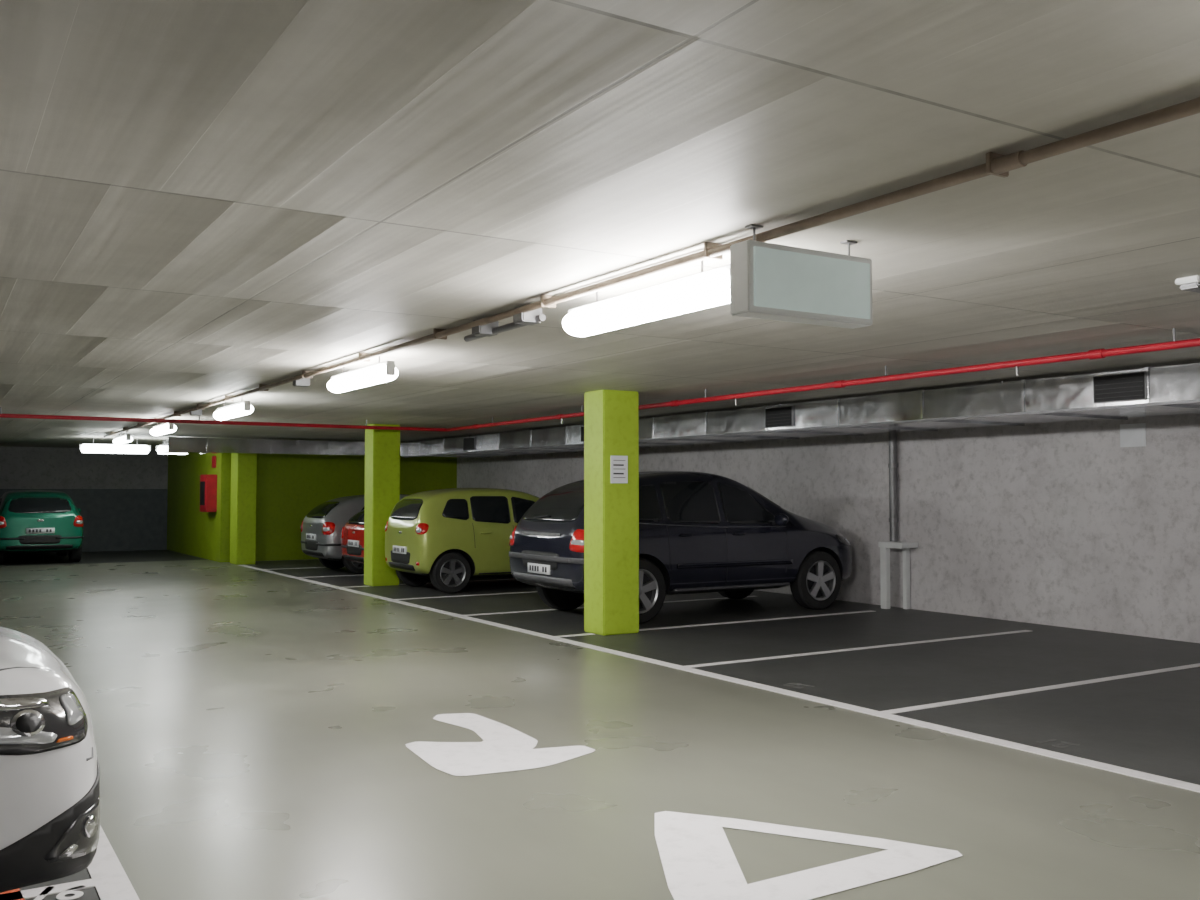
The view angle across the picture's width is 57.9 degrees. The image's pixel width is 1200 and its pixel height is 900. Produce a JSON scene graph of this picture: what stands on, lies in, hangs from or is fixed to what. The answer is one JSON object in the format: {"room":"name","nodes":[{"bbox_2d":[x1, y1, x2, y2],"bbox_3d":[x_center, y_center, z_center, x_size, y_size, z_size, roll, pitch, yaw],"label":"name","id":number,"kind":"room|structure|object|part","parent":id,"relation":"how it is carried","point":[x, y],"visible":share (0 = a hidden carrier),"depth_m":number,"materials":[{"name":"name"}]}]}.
{"room":"parking garage","nodes":[
{"label":"parking garage","id":0,"kind":"room"},
{"bbox_2d":[0,446,167,488],"bbox_3d":[-13.137,1.226,26.661,15.500,2.560,0.200,1,-3,-32],"label":"wall","id":1,"kind":"structure","parent":0,"point":[20,467],"depth_m":26.74,"materials":[{"name":"grey concrete"}]},
{"bbox_2d":[0,489,167,553],"bbox_3d":[-15.373,1.673,25.127,10.100,1.550,0.012,1,-3,-32],"label":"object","id":2,"kind":"structure","parent":1,"relation":"attached to","point":[114,519],"depth_m":27.21,"materials":[{"name":"grey paint"}]},
{"bbox_2d":[167,453,218,561],"bbox_3d":[-9.498,1.180,25.452,0.200,2.560,5.700,1,-3,-32],"label":"wall","id":3,"kind":"structure","parent":0,"point":[190,531],"depth_m":25.40,"materials":[{"name":"paint"}]},
{"bbox_2d":[200,456,216,511],"bbox_3d":[-8.429,0.730,23.336,0.238,1.200,0.650,1,-3,-32],"label":"cabinet","id":4,"kind":"object","parent":3,"relation":"attached to","point":[208,482],"visible":1,"depth_m":23.08,"materials":[{"name":"red metal"}]},
{"bbox_3d":[-8.526,0.928,23.268,0.010,0.500,0.430,1,-3,-32],"label":"glass","id":5,"kind":"part","parent":4,"relation":"part of","materials":[{"name":"black glass"}]},
{"bbox_3d":[-8.517,0.928,23.273,0.015,0.700,0.550,1,-3,-32],"label":"door frame","id":6,"kind":"part","parent":4,"relation":"part of","materials":[{"name":"red paint"}]},
{"bbox_3d":[-8.303,0.255,23.344,0.025,0.250,0.300,1,-3,-32],"label":"sign plate","id":7,"kind":"part","parent":4,"relation":"part of","materials":[{"name":"red paint"}]},
{"bbox_2d":[218,454,456,561],"bbox_3d":[-5.732,1.137,24.323,5.400,2.560,0.200,1,-3,-32],"label":"wall","id":8,"kind":"structure","parent":0,"point":[288,487],"depth_m":23.65,"materials":[{"name":"paint"}]},
{"bbox_2d":[0,0,1199,448],"bbox_3d":[-3.176,-0.756,10.722,15.900,0.200,37.900,1,-3,-32],"label":"ceiling","id":9,"kind":"structure","parent":0,"point":[202,201],"depth_m":3.94,"materials":[{"name":"concrete"}]},
{"bbox_2d":[79,437,150,453],"bbox_3d":[-9.596,-0.090,21.491,1.300,0.320,0.180,1,-3,-32],"label":"fluorescent light","id":10,"kind":"object","parent":9,"relation":"hanging from","point":[85,448],"visible":0.99,"depth_m":21.42,"materials":[{"name":"white plastic"}]},
{"bbox_2d":[81,444,148,453],"bbox_3d":[-9.596,-0.020,21.488,1.240,0.180,0.180,1,-3,-32],"label":"diffuser","id":11,"kind":"object","parent":10,"relation":"attached to","point":[85,448],"depth_m":21.42,"materials":[{"name":"white plastic"}]},
{"bbox_2d":[113,432,132,444],"bbox_3d":[-8.408,-0.224,19.112,0.170,0.232,1.300,1,-3,-32],"label":"fluorescent light","id":12,"kind":"object","parent":9,"relation":"hanging from","point":[126,438],"visible":0.95,"depth_m":18.70,"materials":[{"name":"white plastic"}]},
{"bbox_2d":[113,436,132,444],"bbox_3d":[-8.408,-0.170,19.110,0.170,0.124,1.240,1,-3,-32],"label":"diffuser","id":13,"kind":"object","parent":12,"relation":"attached to","point":[119,440],"depth_m":18.76,"materials":[{"name":"white plastic"}]},
{"bbox_2d":[150,423,176,435],"bbox_3d":[-6.400,-0.345,15.888,0.170,0.232,1.300,1,-3,-32],"label":"fluorescent light","id":14,"kind":"object","parent":9,"relation":"hanging from","point":[165,428],"visible":0.89,"depth_m":15.56,"materials":[{"name":"white plastic"}]},
{"bbox_2d":[156,445,187,454],"bbox_3d":[-8.683,-0.069,22.058,0.650,0.320,0.180,1,-3,-32],"label":"fluorescent light","id":15,"kind":"object","parent":9,"relation":"hanging from","point":[158,448],"visible":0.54,"depth_m":21.89,"materials":[{"name":"white plastic"}]},
{"bbox_2d":[213,397,253,420],"bbox_3d":[-4.162,-0.481,12.296,0.170,0.232,1.330,1,-3,-32],"label":"fluorescent light","id":16,"kind":"object","parent":9,"relation":"hanging from","point":[242,408],"visible":0.98,"depth_m":12.00,"materials":[{"name":"white plastic"}]},
{"bbox_2d":[327,356,397,392],"bbox_3d":[-1.916,-0.617,8.690,0.170,0.232,1.330,1,-3,-32],"label":"fluorescent light","id":17,"kind":"object","parent":9,"relation":"hanging from","point":[385,371],"visible":0.96,"depth_m":8.46,"materials":[{"name":"white plastic"}]},
{"bbox_2d":[0,328,1199,431],"bbox_3d":[-1.109,-0.816,3.834,11.734,0.200,23.626,1,-3,-32],"label":"pipe","id":18,"kind":"object","parent":9,"relation":"hanging from","point":[1097,353],"visible":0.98,"depth_m":10.34,"materials":[{"name":"metal"}]},
{"bbox_2d":[562,260,729,336],"bbox_3d":[0.222,-0.742,5.258,0.200,0.240,1.400,1,-3,-32],"label":"fluorescent light","id":19,"kind":"object","parent":9,"relation":"hanging from","point":[709,288],"visible":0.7,"depth_m":5.09,"materials":[{"name":"white plastic"}]},
{"bbox_2d":[103,97,1199,436],"bbox_3d":[-1.256,-0.723,7.496,0.145,0.110,30.000,1,-3,-32],"label":"conduit","id":20,"kind":"object","parent":9,"relation":"attached to","point":[996,164],"depth_m":4.19,"materials":[{"name":"grey metal"}]},
{"bbox_2d":[162,363,1199,457],"bbox_3d":[2.211,-0.513,9.825,6.310,0.355,30.300,1,-3,-32],"label":"ventilation duct","id":21,"kind":"object","parent":9,"relation":"attached to","point":[1175,389],"visible":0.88,"depth_m":11.99,"materials":[{"name":"grey metal"}]},
{"bbox_3d":[-4.011,-0.015,22.750,0.012,0.295,1.180,0,-2,-32],"label":"panel","id":22,"kind":"part","parent":21,"relation":"part of","materials":[{"name":"silver metal"}]},
{"bbox_3d":[-3.377,-0.053,21.733,0.012,0.295,1.180,3,-3,-32],"label":"panel","id":23,"kind":"part","parent":21,"relation":"part of","materials":[{"name":"silver metal"}]},
{"bbox_3d":[-2.743,-0.092,20.714,0.012,0.295,1.180,5,-5,-32],"label":"panel","id":24,"kind":"part","parent":21,"relation":"part of","materials":[{"name":"silver metal"}]},
{"bbox_2d":[463,437,474,450],"bbox_3d":[-2.431,-0.115,20.179,0.020,0.240,0.480,1,-3,-32],"label":"vent","id":25,"kind":"object","parent":21,"relation":"attached to","point":[468,442],"depth_m":20.17,"materials":[{"name":"grey metal"}]},
{"bbox_3d":[-2.109,-0.130,19.696,0.012,0.295,1.180,1,-2,-32],"label":"panel","id":26,"kind":"part","parent":21,"relation":"part of","materials":[{"name":"silver metal"}]},
{"bbox_3d":[-1.475,-0.169,18.678,0.012,0.295,1.180,4,-4,-32],"label":"panel","id":27,"kind":"part","parent":21,"relation":"part of","materials":[{"name":"silver metal"}]},
{"bbox_3d":[-0.841,-0.207,17.660,0.012,0.295,1.180,3,-4,-32],"label":"panel","id":28,"kind":"part","parent":21,"relation":"part of","materials":[{"name":"silver metal"}]},
{"bbox_3d":[-0.206,-0.245,16.642,0.012,0.295,1.180,1,-2,-32],"label":"panel","id":29,"kind":"part","parent":21,"relation":"part of","materials":[{"name":"silver metal"}]},
{"bbox_2d":[581,426,583,441],"bbox_3d":[-0.158,-0.252,16.531,0.020,0.240,0.480,1,-3,-32],"label":"vent","id":30,"kind":"object","parent":21,"relation":"attached to","point":[582,427],"depth_m":16.68,"materials":[{"name":"grey metal"}]},
{"bbox_3d":[0.428,-0.284,15.624,0.012,0.295,1.180,5,-5,-32],"label":"panel","id":31,"kind":"part","parent":21,"relation":"part of","materials":[{"name":"silver metal"}]},
{"bbox_3d":[1.062,-0.322,14.606,0.012,0.295,1.180,2,-3,-32],"label":"panel","id":32,"kind":"part","parent":21,"relation":"part of","materials":[{"name":"silver metal"}]},
{"bbox_3d":[1.696,-0.361,13.588,0.012,0.295,1.180,4,-4,-32],"label":"panel","id":33,"kind":"part","parent":21,"relation":"part of","materials":[{"name":"silver metal"}]},
{"bbox_2d":[765,406,793,427],"bbox_3d":[2.124,-0.390,12.866,0.020,0.240,0.480,1,-3,-32],"label":"vent","id":34,"kind":"object","parent":21,"relation":"attached to","point":[775,416],"depth_m":12.84,"materials":[{"name":"grey metal"}]},
{"bbox_3d":[2.330,-0.399,12.570,0.012,0.295,1.180,0,-2,-32],"label":"panel","id":35,"kind":"part","parent":21,"relation":"part of","materials":[{"name":"silver metal"}]},
{"bbox_3d":[2.964,-0.437,11.552,0.012,0.295,1.180,3,-3,-32],"label":"panel","id":36,"kind":"part","parent":21,"relation":"part of","materials":[{"name":"silver metal"}]},
{"bbox_3d":[3.598,-0.476,10.534,0.012,0.295,1.180,5,-5,-32],"label":"panel","id":37,"kind":"part","parent":21,"relation":"part of","materials":[{"name":"silver metal"}]},
{"bbox_3d":[4.232,-0.514,9.516,0.012,0.295,1.180,1,-2,-32],"label":"panel","id":38,"kind":"part","parent":21,"relation":"part of","materials":[{"name":"silver metal"}]},
{"bbox_2d":[1093,371,1146,403],"bbox_3d":[4.407,-0.529,9.201,0.020,0.240,0.480,1,-3,-32],"label":"vent","id":39,"kind":"object","parent":21,"relation":"attached to","point":[1114,387],"depth_m":9.18,"materials":[{"name":"grey metal"}]},
{"bbox_3d":[4.867,-0.553,8.498,0.012,0.295,1.180,4,-4,-32],"label":"panel","id":40,"kind":"part","parent":21,"relation":"part of","materials":[{"name":"silver metal"}]},
{"bbox_2d":[730,224,871,328],"bbox_3d":[0.839,-0.712,4.473,0.680,0.360,0.134,1,-3,-32],"label":"sign box","id":41,"kind":"object","parent":9,"relation":"hanging from","point":[769,281],"visible":1,"depth_m":4.38,"materials":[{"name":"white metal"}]},
{"bbox_3d":[0.617,-0.893,4.343,0.060,0.008,0.040,1,-3,-32],"label":"hanger plate","id":42,"kind":"part","parent":41,"relation":"part of","materials":[{"name":"grey metal"}]},
{"bbox_3d":[0.617,-0.857,4.342,0.009,0.080,0.009,-2,-3,36],"label":"hanger rod","id":43,"kind":"part","parent":41,"relation":"part of","materials":[{"name":"grey metal"}]},
{"bbox_3d":[0.871,-0.676,4.419,0.630,0.235,0.010,1,-3,-32],"label":"panel","id":44,"kind":"part","parent":41,"relation":"part of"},
{"bbox_3d":[1.059,-0.883,4.618,0.060,0.008,0.040,1,-3,-32],"label":"hanger plate","id":45,"kind":"part","parent":41,"relation":"part of","materials":[{"name":"grey metal"}]},
{"bbox_2d":[1175,275,1199,292],"bbox_3d":[3.016,-0.828,5.446,0.260,0.055,0.120,1,-3,-32],"label":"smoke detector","id":46,"kind":"object","parent":9,"relation":"attached to","point":[1192,283],"visible":1,"depth_m":5.39,"materials":[{"name":"white plastic"}]},
{"bbox_2d":[0,550,1199,899],"bbox_3d":[-3.176,1.902,10.621,15.500,0.001,37.500,1,-3,-32],"label":"floor","id":47,"kind":"structure","parent":0,"point":[252,728],"depth_m":6.55,"materials":[{"name":"grey concrete"}]},
{"bbox_2d":[0,888,24,899],"bbox_3d":[-2.355,1.636,3.687,0.760,0.001,0.650,1,-3,-32],"label":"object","id":48,"kind":"structure","parent":47,"relation":"on","point":[18,889],"depth_m":4.03,"materials":[{"name":"paint"}]},
{"bbox_2d":[0,490,83,563],"bbox_3d":[-12.428,1.638,23.744,2.052,1.516,4.069,1,-3,-32],"label":"hatchback car","id":49,"kind":"object","parent":47,"relation":"on","point":[31,521],"visible":1,"depth_m":22.14,"materials":[{"name":"teal paint"}]},
{"bbox_2d":[0,516,6,527],"bbox_3d":[-12.020,1.444,21.716,0.270,0.242,0.100,0,-2,11],"label":"tail light","id":50,"kind":"object","parent":49,"relation":"attached to","point":[3,519],"depth_m":21.71,"materials":[{"name":"red plastic"}]},
{"bbox_3d":[-11.360,1.638,22.027,0.520,0.110,0.021,1,-3,-32],"label":"plate","id":51,"kind":"part","parent":49,"relation":"part of","materials":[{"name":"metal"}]},
{"bbox_2d":[19,535,61,543],"bbox_3d":[-11.366,1.822,22.029,0.782,0.180,0.014,1,-3,-32],"label":"grille","id":52,"kind":"object","parent":49,"relation":"attached to","point":[23,539],"depth_m":22.03,"materials":[{"name":"black plastic"}]},
{"bbox_2d":[73,515,83,526],"bbox_3d":[-10.783,1.473,22.485,0.101,0.242,0.270,-1,-2,15],"label":"tail light","id":53,"kind":"object","parent":49,"relation":"attached to","point":[78,521],"depth_m":22.42,"materials":[{"name":"red plastic"}]},
{"bbox_2d":[0,879,94,899],"bbox_3d":[-4.052,1.606,2.837,4.980,0.004,0.090,1,-3,-32],"label":"painted line","id":54,"kind":"object","parent":47,"relation":"on","point":[88,883],"visible":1,"depth_m":4.08,"materials":[{"name":"white paint"}]},
{"bbox_2d":[0,626,100,892],"bbox_3d":[-3.709,0.789,2.728,4.356,1.628,2.130,1,-3,-32],"label":"car","id":55,"kind":"object","parent":47,"relation":"on","point":[50,800],"visible":1,"depth_m":3.12,"materials":[{"name":"white paint"}]},
{"bbox_3d":[-1.538,1.158,3.138,0.015,0.032,0.056,-1,-3,34],"label":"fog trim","id":56,"kind":"part","parent":55,"relation":"part of","materials":[{"name":"silver metal"}]},
{"bbox_2d":[83,816,96,836],"bbox_3d":[-1.506,1.113,3.208,0.014,0.062,0.059,0,-2,8],"label":"fog light","id":57,"kind":"object","parent":55,"relation":"attached to","point":[89,822],"depth_m":3.20,"materials":[{"name":"clear glass"}]},
{"bbox_2d":[34,885,82,899],"bbox_3d":[-2.002,1.651,4.044,0.161,0.002,0.150,0,-2,-7],"label":"floor marking","id":58,"kind":"object","parent":47,"relation":"on","point":[61,896],"visible":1,"depth_m":4.02,"materials":[{"name":"white paint"}]},
{"bbox_2d":[87,825,139,899],"bbox_3d":[-3.872,1.777,7.370,0.120,0.004,32.690,1,-3,-32],"label":"painted line","id":59,"kind":"object","parent":47,"relation":"on","point":[111,882],"visible":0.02,"depth_m":4.22,"materials":[{"name":"white paint"}]},
{"bbox_2d":[230,454,256,564],"bbox_3d":[-7.356,1.064,22.371,0.380,2.560,0.600,1,-3,-32],"label":"pillar","id":60,"kind":"structure","parent":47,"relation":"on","point":[243,466],"depth_m":22.13,"materials":[{"name":"paint"}]},
{"bbox_2d":[265,566,344,569],"bbox_3d":[-4.463,2.325,21.897,4.560,0.004,0.090,1,-3,-32],"label":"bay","id":61,"kind":"object","parent":47,"relation":"on","point":[344,566],"visible":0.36,"depth_m":20.96,"materials":[{"name":"white paint"}]},
{"bbox_2d":[300,574,363,577],"bbox_3d":[-3.275,2.253,19.988,4.560,0.004,0.090,1,-3,-32],"label":"painted line","id":62,"kind":"object","parent":47,"relation":"on","point":[363,574],"visible":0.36,"depth_m":19.00,"materials":[{"name":"white paint"}]},
{"bbox_2d":[341,510,363,569],"bbox_3d":[-2.451,1.560,19.396,4.069,1.344,2.052,1,-3,-32],"label":"hatchback car","id":63,"kind":"object","parent":47,"relation":"on","point":[352,534],"visible":0.12,"depth_m":18.42,"materials":[{"name":"red paint"}]},
{"bbox_3d":[-4.166,1.578,18.327,0.021,0.110,0.520,1,-3,-32],"label":"plate","id":64,"kind":"part","parent":63,"relation":"part of","materials":[{"name":"metal"}]},
{"bbox_2d":[346,544,361,555],"bbox_3d":[-4.157,1.682,18.329,0.014,0.180,0.782,1,-3,-32],"label":"grille","id":65,"kind":"object","parent":63,"relation":"attached to","point":[351,549],"depth_m":18.29,"materials":[{"name":"black plastic"}]},
{"bbox_2d":[300,494,407,573],"bbox_3d":[-3.591,1.570,20.984,4.069,1.445,2.052,1,-3,-32],"label":"hatchback car","id":66,"kind":"object","parent":47,"relation":"on","point":[321,528],"visible":0.26,"depth_m":19.62,"materials":[{"name":"silver metal"}]},
{"bbox_3d":[-5.306,1.592,19.915,0.021,0.110,0.520,1,-3,-32],"label":"plate","id":67,"kind":"part","parent":66,"relation":"part of","materials":[{"name":"metal"}]},
{"bbox_2d":[305,539,317,549],"bbox_3d":[-5.298,1.742,19.914,0.014,0.180,0.782,1,-3,-32],"label":"grille","id":68,"kind":"object","parent":66,"relation":"attached to","point":[310,544],"depth_m":19.88,"materials":[{"name":"black plastic"}]},
{"bbox_2d":[322,522,334,534],"bbox_3d":[-4.856,1.396,19.344,0.270,0.231,0.101,-1,-2,15],"label":"tail light","id":69,"kind":"object","parent":66,"relation":"attached to","point":[328,528],"depth_m":19.32,"materials":[{"name":"red plastic"}]},
{"bbox_2d":[364,424,399,585],"bbox_3d":[-3.487,0.875,17.362,0.450,2.560,0.400,1,-3,-32],"label":"pillar","id":70,"kind":"structure","parent":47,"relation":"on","point":[382,447],"depth_m":17.18,"materials":[{"name":"paint"}]},
{"bbox_2d":[399,579,510,584],"bbox_3d":[-1.695,2.190,18.323,3.640,0.004,0.090,1,-3,-32],"label":"painted line","id":71,"kind":"object","parent":47,"relation":"on","point":[496,579],"visible":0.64,"depth_m":18.13,"materials":[{"name":"white paint"}]},
{"bbox_2d":[384,488,539,593],"bbox_3d":[-1.486,1.374,17.199,3.599,1.551,1.962,1,-3,-32],"label":"hatchback car","id":72,"kind":"object","parent":47,"relation":"on","point":[449,537],"visible":0.53,"depth_m":16.10,"materials":[{"name":"paint"}]},
{"bbox_3d":[-3.002,1.494,16.250,0.021,0.110,0.521,1,-3,-32],"label":"plate","id":73,"kind":"part","parent":72,"relation":"part of","materials":[{"name":"metal"}]},
{"bbox_2d":[390,550,409,563],"bbox_3d":[-2.993,1.604,16.251,0.013,0.180,0.782,1,-3,-32],"label":"grille","id":74,"kind":"object","parent":72,"relation":"attached to","point":[396,556],"depth_m":16.22,"materials":[{"name":"black plastic"}]},
{"bbox_2d":[415,523,428,534],"bbox_3d":[-2.587,1.143,15.719,0.217,0.172,0.089,-1,-2,17],"label":"tail light","id":75,"kind":"object","parent":72,"relation":"attached to","point":[420,528],"depth_m":15.70,"materials":[{"name":"red plastic"}]},
{"bbox_3d":[-1.205,1.883,16.627,1.550,0.079,0.274,1,-3,-32],"label":"sill","id":76,"kind":"part","parent":72,"relation":"part of","materials":[{"name":"black plastic"}]},
{"bbox_2d":[395,591,536,599],"bbox_3d":[-0.897,2.109,16.171,4.560,0.004,0.090,1,-3,-32],"label":"painted line","id":77,"kind":"object","parent":47,"relation":"on","point":[532,591],"visible":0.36,"depth_m":15.53,"materials":[{"name":"white paint"}]},
{"bbox_2d":[405,713,594,775],"bbox_3d":[-0.750,1.744,6.540,0.954,0.001,1.581,1,-3,-32],"label":"floor arrow","id":78,"kind":"object","parent":47,"relation":"on","point":[503,748],"depth_m":6.23,"materials":[{"name":"white paint"}]},
{"bbox_2d":[555,633,594,636],"bbox_3d":[-0.263,1.924,11.268,0.450,0.004,0.090,1,-3,-32],"label":"painted line","id":79,"kind":"object","parent":47,"relation":"on","point":[586,633],"visible":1,"depth_m":11.24,"materials":[{"name":"white paint"}]},
{"bbox_2d":[464,596,757,615],"bbox_3d":[0.292,2.037,14.262,4.560,0.004,0.090,1,-3,-32],"label":"painted line","id":80,"kind":"object","parent":47,"relation":"on","point":[747,596],"visible":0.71,"depth_m":13.61,"materials":[{"name":"white paint"}]},
{"bbox_2d":[584,390,638,635],"bbox_3d":[0.122,0.656,11.568,0.450,2.560,0.400,1,-3,-32],"label":"pillar","id":81,"kind":"structure","parent":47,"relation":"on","point":[611,417],"depth_m":11.41,"materials":[{"name":"paint"}]},
{"bbox_2d":[611,456,627,482],"bbox_3d":[0.202,0.204,11.390,0.210,0.290,0.008,1,-3,-32],"label":"paper notice","id":82,"kind":"object","parent":81,"relation":"attached to","point":[619,464],"visible":1,"depth_m":11.39,"materials":[{"name":"white paper"}]},
{"bbox_2d":[509,471,851,623],"bbox_3d":[1.124,1.141,13.716,4.361,1.753,2.231,1,-3,-32],"label":"car","id":83,"kind":"object","parent":47,"relation":"on","point":[700,532],"visible":0.89,"depth_m":12.89,"materials":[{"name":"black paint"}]},
{"bbox_2d":[509,526,515,545],"bbox_3d":[-1.062,1.051,13.300,0.114,0.255,0.279,0,-2,11],"label":"tail light","id":84,"kind":"object","parent":83,"relation":"attached to","point":[512,542],"depth_m":13.19,"materials":[{"name":"red plastic"}]},
{"bbox_3d":[-0.708,1.375,12.568,0.021,0.110,0.520,1,-3,-32],"label":"plate","id":85,"kind":"part","parent":83,"relation":"part of","materials":[{"name":"metal"}]},
{"bbox_2d":[522,550,558,569],"bbox_3d":[-0.699,1.275,12.577,0.014,0.200,0.882,1,-3,-32],"label":"grille","id":86,"kind":"object","parent":83,"relation":"attached to","point":[531,559],"depth_m":12.53,"materials":[{"name":"black plastic"}]},
{"bbox_3d":[-0.693,0.971,12.592,0.024,0.039,0.900,1,-3,-32],"label":"tailgate trim","id":87,"kind":"part","parent":83,"relation":"part of","materials":[{"name":"grey metal"}]},
{"bbox_2d":[569,529,583,552],"bbox_3d":[-0.218,1.000,11.945,0.279,0.255,0.116,-1,-2,15],"label":"tail light","id":88,"kind":"object","parent":83,"relation":"attached to","point":[576,536],"depth_m":11.95,"materials":[{"name":"red plastic"}]},
{"bbox_3d":[1.004,0.987,12.562,0.170,0.036,0.035,1,-3,-32],"label":"door handle","id":89,"kind":"part","parent":83,"relation":"part of","materials":[{"name":"blue paint"}]},
{"bbox_3d":[1.118,0.889,12.694,0.807,0.050,0.009,1,-3,-31],"label":"window trim","id":90,"kind":"part","parent":83,"relation":"part of","materials":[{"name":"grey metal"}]},
{"bbox_3d":[1.637,1.359,12.930,1.750,0.061,0.013,1,-3,-32],"label":"molding","id":91,"kind":"part","parent":83,"relation":"part of","materials":[{"name":"blue paint"}]},
{"bbox_3d":[1.679,1.002,12.990,0.170,0.039,0.038,1,-3,-32],"label":"door handle","id":92,"kind":"part","parent":83,"relation":"part of","materials":[{"name":"blue paint"}]},
{"bbox_3d":[1.877,0.933,13.177,1.007,0.020,0.010,1,-3,-33],"label":"window trim","id":93,"kind":"part","parent":83,"relation":"part of","materials":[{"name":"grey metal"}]},
{"bbox_2d":[771,514,788,525],"bbox_3d":[2.211,0.850,13.253,0.135,0.150,0.264,1,-3,-32],"label":"mirror","id":94,"kind":"object","parent":83,"relation":"attached to","point":[780,519],"depth_m":13.19,"materials":[{"name":"black plastic"}]},
{"bbox_2d":[240,565,1199,791],"bbox_3d":[0.805,1.839,9.013,0.120,0.004,30.540,1,-3,-32],"label":"painted line","id":95,"kind":"object","parent":47,"relation":"on","point":[1138,774],"visible":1,"depth_m":7.50,"materials":[{"name":"white paint"}]},
{"bbox_2d":[639,610,874,630],"bbox_3d":[1.872,1.974,12.596,3.640,0.004,0.090,1,-3,-32],"label":"painted line","id":96,"kind":"object","parent":47,"relation":"on","point":[870,610],"visible":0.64,"depth_m":12.54,"materials":[{"name":"white paint"}]},
{"bbox_2d":[783,683,813,687],"bbox_3d":[1.518,1.813,8.363,0.162,0.002,0.214,1,-3,-32],"label":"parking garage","id":97,"kind":"object","parent":47,"relation":"on","point":[785,684],"visible":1,"depth_m":8.35,"materials":[{"name":"paint"}]},
{"bbox_2d":[655,811,962,899],"bbox_3d":[0.621,1.670,4.578,1.404,0.001,1.178,1,-3,-32],"label":"floor marking","id":98,"kind":"object","parent":47,"relation":"on","point":[699,862],"depth_m":4.36,"materials":[{"name":"white paint"}]},
{"bbox_2d":[685,630,1029,667],"bbox_3d":[2.670,1.893,10.444,4.560,0.004,0.090,1,-3,-32],"label":"painted line","id":99,"kind":"object","parent":47,"relation":"on","point":[1020,631],"visible":1,"depth_m":10.24,"materials":[{"name":"white paint"}]},
{"bbox_2d":[878,541,917,608],"bbox_3d":[3.794,1.596,13.790,0.310,0.850,0.390,1,-3,-32],"label":"guard","id":100,"kind":"object","parent":47,"relation":"on","point":[885,547],"visible":1,"depth_m":13.80,"materials":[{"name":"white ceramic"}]},
{"bbox_3d":[3.642,1.603,13.854,0.080,0.840,0.100,1,-3,-32],"label":"post","id":101,"kind":"part","parent":100,"relation":"part of","materials":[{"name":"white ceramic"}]},
{"bbox_2d":[880,663,1199,713],"bbox_3d":[3.859,1.821,8.535,4.560,0.004,0.090,1,-3,-32],"label":"painted line","id":102,"kind":"object","parent":47,"relation":"on","point":[919,707],"visible":1,"depth_m":8.14,"materials":[{"name":"white paint"}]},
{"bbox_2d":[1038,739,1078,747],"bbox_3d":[2.716,1.741,6.438,0.160,0.002,0.176,1,-3,-32],"label":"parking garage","id":103,"kind":"object","parent":47,"relation":"on","point":[1049,740],"visible":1,"depth_m":6.43,"materials":[{"name":"paint"}]},
{"bbox_2d":[457,413,1199,642],"bbox_3d":[3.488,0.779,14.815,0.200,2.560,37.900,1,-3,-32],"label":"wall","id":104,"kind":"structure","parent":0,"point":[1061,524],"depth_m":12.68,"materials":[{"name":"concrete"}]},
{"bbox_2d":[888,432,897,541],"bbox_3d":[3.784,0.458,14.009,0.120,1.460,0.120,1,-3,-32],"label":"drain pipe","id":105,"kind":"object","parent":104,"relation":"attached to","point":[892,466],"visible":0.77,"depth_m":13.97,"materials":[{"name":"grey metal"}]},
{"bbox_2d":[1120,423,1145,446],"bbox_3d":[5.558,-0.153,11.318,0.009,0.240,0.280,1,-3,-32],"label":"paper notice","id":106,"kind":"object","parent":104,"relation":"attached to","point":[1131,435],"visible":1,"depth_m":11.31,"materials":[{"name":"white paper"}]}
]}

